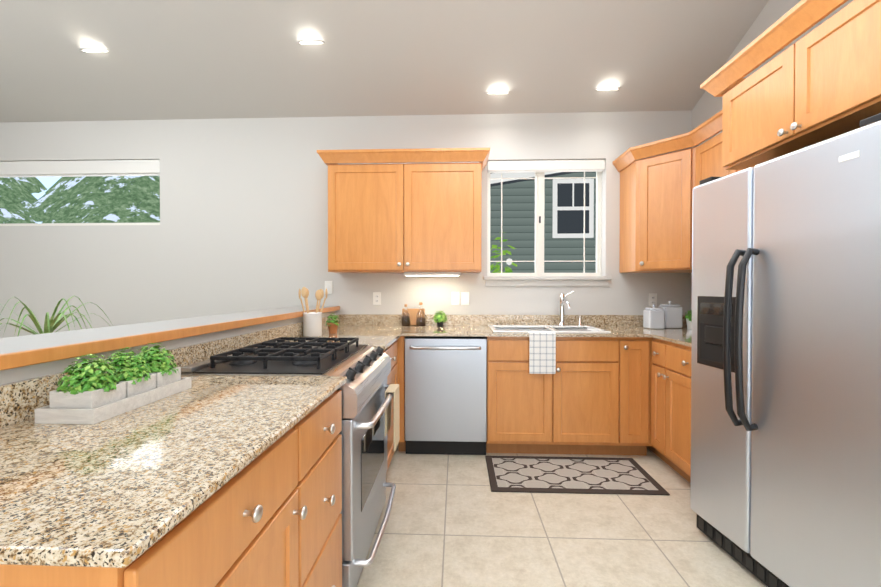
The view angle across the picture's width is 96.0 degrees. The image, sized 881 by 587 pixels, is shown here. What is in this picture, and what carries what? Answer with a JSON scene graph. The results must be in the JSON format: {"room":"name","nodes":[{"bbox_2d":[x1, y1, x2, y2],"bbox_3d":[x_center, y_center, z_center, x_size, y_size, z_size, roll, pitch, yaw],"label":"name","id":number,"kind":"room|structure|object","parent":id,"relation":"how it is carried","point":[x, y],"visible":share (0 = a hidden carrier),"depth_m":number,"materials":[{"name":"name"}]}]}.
{"room":"kitchen","nodes":[
{"label":"kitchen","id":0,"kind":"room"},
{"bbox_2d":[0,306,339,384],"bbox_3d":[-1.141,0.667,1.998,0.368,1.079,3.103,0,1,2],"label":"wall","id":1,"kind":"structure","parent":0,"point":[26,357],"depth_m":1.32,"materials":[{"name":"grey paint"}]},
{"bbox_2d":[0,110,691,337],"bbox_3d":[-1.799,-0.262,3.669,8.320,2.900,0.200,0,1,2],"label":"wall","id":2,"kind":"structure","parent":0,"point":[242,226],"depth_m":3.56,"materials":[{"name":"grey paint"}]},
{"bbox_2d":[0,160,159,225],"bbox_3d":[-3.948,-0.922,3.727,2.820,0.600,0.140,0,1,2],"label":"window","id":3,"kind":"structure","parent":2,"relation":"in","point":[81,168],"depth_m":3.64,"materials":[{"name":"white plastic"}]},
{"bbox_2d":[325,281,331,293],"bbox_3d":[-0.999,-0.055,3.533,0.070,0.114,0.011,0,1,2],"label":"light switch","id":4,"kind":"object","parent":2,"relation":"attached to","point":[328,285],"visible":0.96,"depth_m":3.53,"materials":[{"name":"white plastic"}]},
{"bbox_2d":[373,292,380,304],"bbox_3d":[-0.564,0.045,3.518,0.070,0.114,0.008,0,1,2],"label":"electrical outlet","id":5,"kind":"object","parent":2,"relation":"attached to","point":[376,298],"visible":1,"depth_m":3.52,"materials":[{"name":"white plastic"}]},
{"bbox_2d":[325,148,484,272],"bbox_3d":[-0.288,-0.658,3.340,1.244,0.960,0.325,0,1,2],"label":"upper cabinet","id":6,"kind":"object","parent":2,"relation":"attached to","point":[419,213],"depth_m":3.18,"materials":[{"name":"brown wood"}]},
{"bbox_2d":[404,272,460,275],"bbox_3d":[-0.067,-0.162,3.301,0.470,0.030,0.090,0,1,2],"label":"under-cabinet light","id":7,"kind":"object","parent":6,"relation":"attached to","point":[432,273],"visible":1,"depth_m":3.26,"materials":[{"name":"white plastic"}]},
{"bbox_2d":[451,292,458,304],"bbox_3d":[0.131,0.044,3.491,0.070,0.114,0.008,0,1,2],"label":"electrical outlet","id":8,"kind":"object","parent":2,"relation":"attached to","point":[454,298],"visible":1,"depth_m":3.49,"materials":[{"name":"white plastic"}]},
{"bbox_2d":[461,292,468,304],"bbox_3d":[0.215,0.044,3.486,0.070,0.114,0.011,0,1,2],"label":"light switch","id":9,"kind":"object","parent":2,"relation":"attached to","point":[464,298],"visible":1,"depth_m":3.48,"materials":[{"name":"white plastic"}]},
{"bbox_2d":[483,159,610,285],"bbox_3d":[0.924,-0.617,3.514,1.093,1.105,0.205,0,1,2],"label":"window","id":10,"kind":"structure","parent":2,"relation":"in","point":[539,276],"depth_m":3.51,"materials":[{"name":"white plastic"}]},
{"bbox_2d":[649,293,656,306],"bbox_3d":[1.834,0.056,3.423,0.070,0.114,0.008,0,1,2],"label":"electrical outlet","id":11,"kind":"object","parent":2,"relation":"attached to","point":[652,298],"visible":1,"depth_m":3.42,"materials":[{"name":"white plastic"}]},
{"bbox_2d":[0,0,768,122],"bbox_3d":[-1.933,-2.360,0.271,8.320,1.812,6.955,0,1,2],"label":"ceiling","id":12,"kind":"structure","parent":0,"point":[189,59],"depth_m":2.97,"materials":[{"name":"grey paint"}]},
{"bbox_2d":[79,48,108,51],"bbox_3d":[-2.567,-1.812,2.958,0.196,0.076,0.184,0,1,2],"label":"recessed light","id":13,"kind":"object","parent":12,"relation":"in","point":[95,50],"visible":0.69,"depth_m":2.92,"materials":[{"name":"white"}]},
{"bbox_2d":[297,39,324,43],"bbox_3d":[-0.935,-1.819,2.873,0.196,0.076,0.184,0,1,2],"label":"recessed light","id":14,"kind":"object","parent":12,"relation":"in","point":[308,41],"visible":0.62,"depth_m":2.83,"materials":[{"name":"white"}]},
{"bbox_2d":[486,91,509,93],"bbox_3d":[0.472,-1.649,3.254,0.196,0.076,0.184,0,1,2],"label":"recessed light","id":15,"kind":"object","parent":12,"relation":"in","point":[494,92],"visible":0.75,"depth_m":3.19,"materials":[{"name":"white"}]},
{"bbox_2d":[595,87,619,89],"bbox_3d":[1.349,-1.654,3.204,0.196,0.076,0.184,0,1,2],"label":"recessed light","id":16,"kind":"object","parent":12,"relation":"in","point":[611,88],"visible":0.81,"depth_m":3.15,"materials":[{"name":"white"}]},
{"bbox_2d":[357,445,767,586],"bbox_3d":[-1.933,1.286,0.311,8.320,0.120,6.955,0,1,2],"label":"floor","id":17,"kind":"structure","parent":0,"point":[454,521],"depth_m":1.97,"materials":[{"name":"tile"}]},
{"bbox_2d":[0,415,307,586],"bbox_3d":[-0.711,0.777,0.803,0.648,0.888,0.546,0,1,2],"label":"base cabinet","id":18,"kind":"object","parent":17,"relation":"on","point":[271,516],"depth_m":0.76,"materials":[{"name":"brown wood"}]},
{"bbox_2d":[0,314,691,567],"bbox_3d":[0.553,0.261,1.960,3.079,0.117,3.035,0,1,2],"label":"countertop","id":19,"kind":"structure","parent":18,"relation":"on","point":[125,489],"depth_m":0.82,"materials":[{"name":"stone"}]},
{"bbox_2d":[35,343,190,423],"bbox_3d":[-0.883,0.228,1.108,0.145,0.156,0.345,0,1,2],"label":"tray","id":20,"kind":"object","parent":19,"relation":"on","point":[126,384],"visible":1,"depth_m":1.01,"materials":[{"name":"white wood"}]},
{"bbox_2d":[298,287,327,336],"bbox_3d":[-0.867,0.121,2.705,0.186,0.334,0.218,0,1,2],"label":"utensil crock","id":21,"kind":"object","parent":19,"relation":"on","point":[312,324],"visible":1,"depth_m":2.65,"materials":[{"name":"white ceramic"}]},
{"bbox_2d":[326,313,338,333],"bbox_3d":[-0.780,0.214,2.858,0.097,0.145,0.102,0,1,2],"label":"potted plant","id":22,"kind":"object","parent":19,"relation":"on","point":[333,326],"visible":1,"depth_m":2.83,"materials":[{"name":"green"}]},
{"bbox_2d":[402,302,425,325],"bbox_3d":[-0.232,0.176,3.420,0.211,0.206,0.119,0,1,2],"label":"cutting board","id":23,"kind":"object","parent":19,"relation":"on","point":[413,316],"visible":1,"depth_m":3.39,"materials":[{"name":"brown wood"}]},
{"bbox_2d":[433,311,446,326],"bbox_3d":[-0.003,0.213,3.388,0.128,0.136,0.120,0,1,2],"label":"potted plant","id":24,"kind":"object","parent":19,"relation":"on","point":[439,319],"visible":1,"depth_m":3.36,"materials":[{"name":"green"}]},
{"bbox_2d":[528,332,555,373],"bbox_3d":[0.728,0.426,2.853,0.185,0.293,0.064,0,1,2],"label":"towel","id":25,"kind":"object","parent":19,"relation":"hanging from","point":[542,352],"visible":1,"depth_m":2.82,"materials":[{"name":"white fabric"}]},
{"bbox_2d":[488,325,610,332],"bbox_3d":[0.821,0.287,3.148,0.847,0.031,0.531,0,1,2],"label":"sink","id":26,"kind":"object","parent":19,"relation":"in","point":[541,328],"visible":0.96,"depth_m":3.27,"materials":[{"name":"white ceramic"}]},
{"bbox_2d":[558,291,581,325],"bbox_3d":[1.091,0.124,3.251,0.198,0.291,0.255,0,1,2],"label":"faucet","id":27,"kind":"object","parent":19,"relation":"on","point":[562,300],"visible":1,"depth_m":3.33,"materials":[{"name":"silver metal"}]},
{"bbox_2d":[643,304,666,328],"bbox_3d":[1.726,0.185,3.208,0.119,0.195,0.119,0,1,2],"label":"canister","id":28,"kind":"object","parent":19,"relation":"on","point":[663,316],"depth_m":3.16,"materials":[{"name":"white ceramic"}]},
{"bbox_2d":[667,301,682,327],"bbox_3d":[1.893,0.173,3.271,0.138,0.219,0.138,0,1,2],"label":"canister","id":29,"kind":"object","parent":19,"relation":"on","point":[674,311],"depth_m":3.20,"materials":[{"name":"white ceramic"}]},
{"bbox_2d":[685,310,691,328],"bbox_3d":[2.025,0.207,3.195,0.114,0.153,0.118,0,1,2],"label":"potted plant","id":30,"kind":"object","parent":19,"relation":"on","point":[689,320],"visible":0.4,"depth_m":3.18,"materials":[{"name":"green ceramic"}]},
{"bbox_2d":[181,337,395,586],"bbox_3d":[-0.601,0.726,1.856,0.726,0.966,0.758,0,1,2],"label":"range","id":31,"kind":"object","parent":17,"relation":"on","point":[365,370],"visible":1,"depth_m":1.63,"materials":[{"name":"silver metal"}]},
{"bbox_2d":[385,384,399,451],"bbox_3d":[-0.248,0.635,2.043,0.052,0.303,0.160,0,1,2],"label":"towel","id":32,"kind":"object","parent":31,"relation":"hanging from","point":[393,389],"visible":1,"depth_m":2.01,"materials":[{"name":"beige fabric"}]},
{"bbox_2d":[308,390,341,586],"bbox_3d":[-0.692,0.771,1.276,0.648,0.888,0.401,0,1,2],"label":"base cabinet","id":33,"kind":"object","parent":17,"relation":"on","point":[325,421],"depth_m":1.27,"materials":[{"name":"brown wood"}]},
{"bbox_2d":[383,340,396,469],"bbox_3d":[-0.641,0.757,2.546,0.648,0.888,0.605,0,1,2],"label":"base cabinet","id":34,"kind":"object","parent":17,"relation":"on","point":[391,350],"depth_m":2.60,"materials":[{"name":"brown wood"}]},
{"bbox_2d":[405,336,486,454],"bbox_3d":[0.046,0.758,3.143,0.598,0.872,0.617,0,1,2],"label":"dishwasher","id":35,"kind":"object","parent":17,"relation":"on","point":[446,395],"visible":0.96,"depth_m":2.89,"materials":[{"name":"silver metal"}]},
{"bbox_2d":[486,337,620,454],"bbox_3d":[0.822,0.751,3.165,0.943,0.888,0.617,0,1,2],"label":"base cabinet","id":36,"kind":"object","parent":17,"relation":"on","point":[592,396],"depth_m":2.86,"materials":[{"name":"brown wood"}]},
{"bbox_2d":[485,456,669,494],"bbox_3d":[0.847,1.195,2.634,1.060,0.008,0.510,0,1,2],"label":"rug","id":37,"kind":"object","parent":17,"relation":"on","point":[577,475],"visible":0.98,"depth_m":2.58,"materials":[{"name":"beige fabric"}]},
{"bbox_2d":[621,337,651,455],"bbox_3d":[1.412,0.751,3.141,0.238,0.888,0.617,0,1,2],"label":"base cabinet","id":38,"kind":"object","parent":17,"relation":"on","point":[636,352],"depth_m":2.84,"materials":[{"name":"brown wood"}]},
{"bbox_2d":[647,338,662,459],"bbox_3d":[1.810,0.755,2.729,0.627,0.888,0.215,0,1,2],"label":"base cabinet","id":39,"kind":"object","parent":17,"relation":"on","point":[657,344],"depth_m":2.75,"materials":[{"name":"brown wood"}]},
{"bbox_2d":[663,340,690,482],"bbox_3d":[1.796,0.759,2.367,0.627,0.888,0.510,0,1,2],"label":"base cabinet","id":40,"kind":"object","parent":17,"relation":"on","point":[671,406],"depth_m":2.51,"materials":[{"name":"brown wood"}]},
{"bbox_2d":[690,113,880,586],"bbox_3d":[1.611,0.328,1.610,0.814,1.767,0.845,0,1,-4],"label":"fridge","id":41,"kind":"object","parent":17,"relation":"on","point":[785,489],"visible":1,"depth_m":1.47,"materials":[{"name":"silver metal"}]},
{"bbox_3d":[-1.784,0.769,1.793,0.530,0.880,0.530,0,1,2],"label":"side table","id":42,"kind":"object","parent":17,"relation":"on","visible":0},
{"bbox_2d":[0,296,110,335],"bbox_3d":[-1.785,0.170,1.785,0.529,0.316,0.574,0,1,2],"label":"spider plant","id":43,"kind":"object","parent":42,"relation":"on","point":[51,325],"visible":0.56,"depth_m":1.76,"materials":[{"name":"green plant"}]},
{"bbox_2d":[690,0,852,309],"bbox_3d":[2.120,-1.271,0.021,0.200,5.000,6.755,0,1,2],"label":"wall","id":44,"kind":"structure","parent":0,"point":[707,106],"depth_m":2.67,"materials":[{"name":"grey paint"}]},
{"bbox_2d":[617,132,708,272],"bbox_3d":[1.839,-0.655,3.116,0.602,0.960,0.603,0,1,2],"label":"upper cabinet","id":45,"kind":"object","parent":44,"relation":"attached to","point":[656,192],"depth_m":2.99,"materials":[{"name":"brown wood"}]},
{"bbox_2d":[693,132,734,187],"bbox_3d":[1.952,-0.603,2.455,0.324,0.870,0.710,0,1,2],"label":"upper cabinet","id":46,"kind":"object","parent":44,"relation":"attached to","point":[704,155],"depth_m":2.69,"materials":[{"name":"brown wood"}]},
{"bbox_2d":[717,0,880,171],"bbox_3d":[1.780,-0.902,1.647,0.602,0.495,0.910,0,1,2],"label":"upper cabinet","id":47,"kind":"object","parent":44,"relation":"attached to","point":[821,82],"depth_m":1.62,"materials":[{"name":"brown wood"}]},
{"label":"outside","id":48,"kind":"structure","parent":0,"visible":0},
{"bbox_2d":[32,177,60,222],"bbox_3d":[-11.518,-11.520,22.392,55.000,35.000,0.200,0,1,2],"label":"sky","id":49,"kind":"structure","parent":48,"point":[47,182],"depth_m":22.79,"materials":[{"name":"white"}]},
{"bbox_3d":[-13.863,1.235,13.896,61.000,0.280,19.245,0,1,2],"label":"ground","id":50,"kind":"structure","parent":48,"visible":0},
{"bbox_2d":[0,176,159,223],"bbox_3d":[-9.919,-4.919,11.158,17.363,12.049,7.230,0,1,2],"label":"trees","id":51,"kind":"object","parent":50,"relation":"on","point":[109,199],"visible":0.06,"depth_m":8.96,"materials":[{"name":"green plant"}]},
{"bbox_2d":[490,236,516,272],"bbox_3d":[0.873,0.146,5.767,0.620,2.079,0.607,0,1,2],"label":"shrub","id":52,"kind":"object","parent":50,"relation":"on","point":[507,270],"visible":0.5,"depth_m":5.71,"materials":[{"name":"green plant"}]},
{"bbox_2d":[490,172,595,272],"bbox_3d":[2.032,-1.484,6.806,7.307,7.275,0.600,0,1,2],"label":"house","id":53,"kind":"structure","parent":50,"relation":"on","point":[563,219],"depth_m":6.91,"materials":[{"name":"green wood"}]}
]}

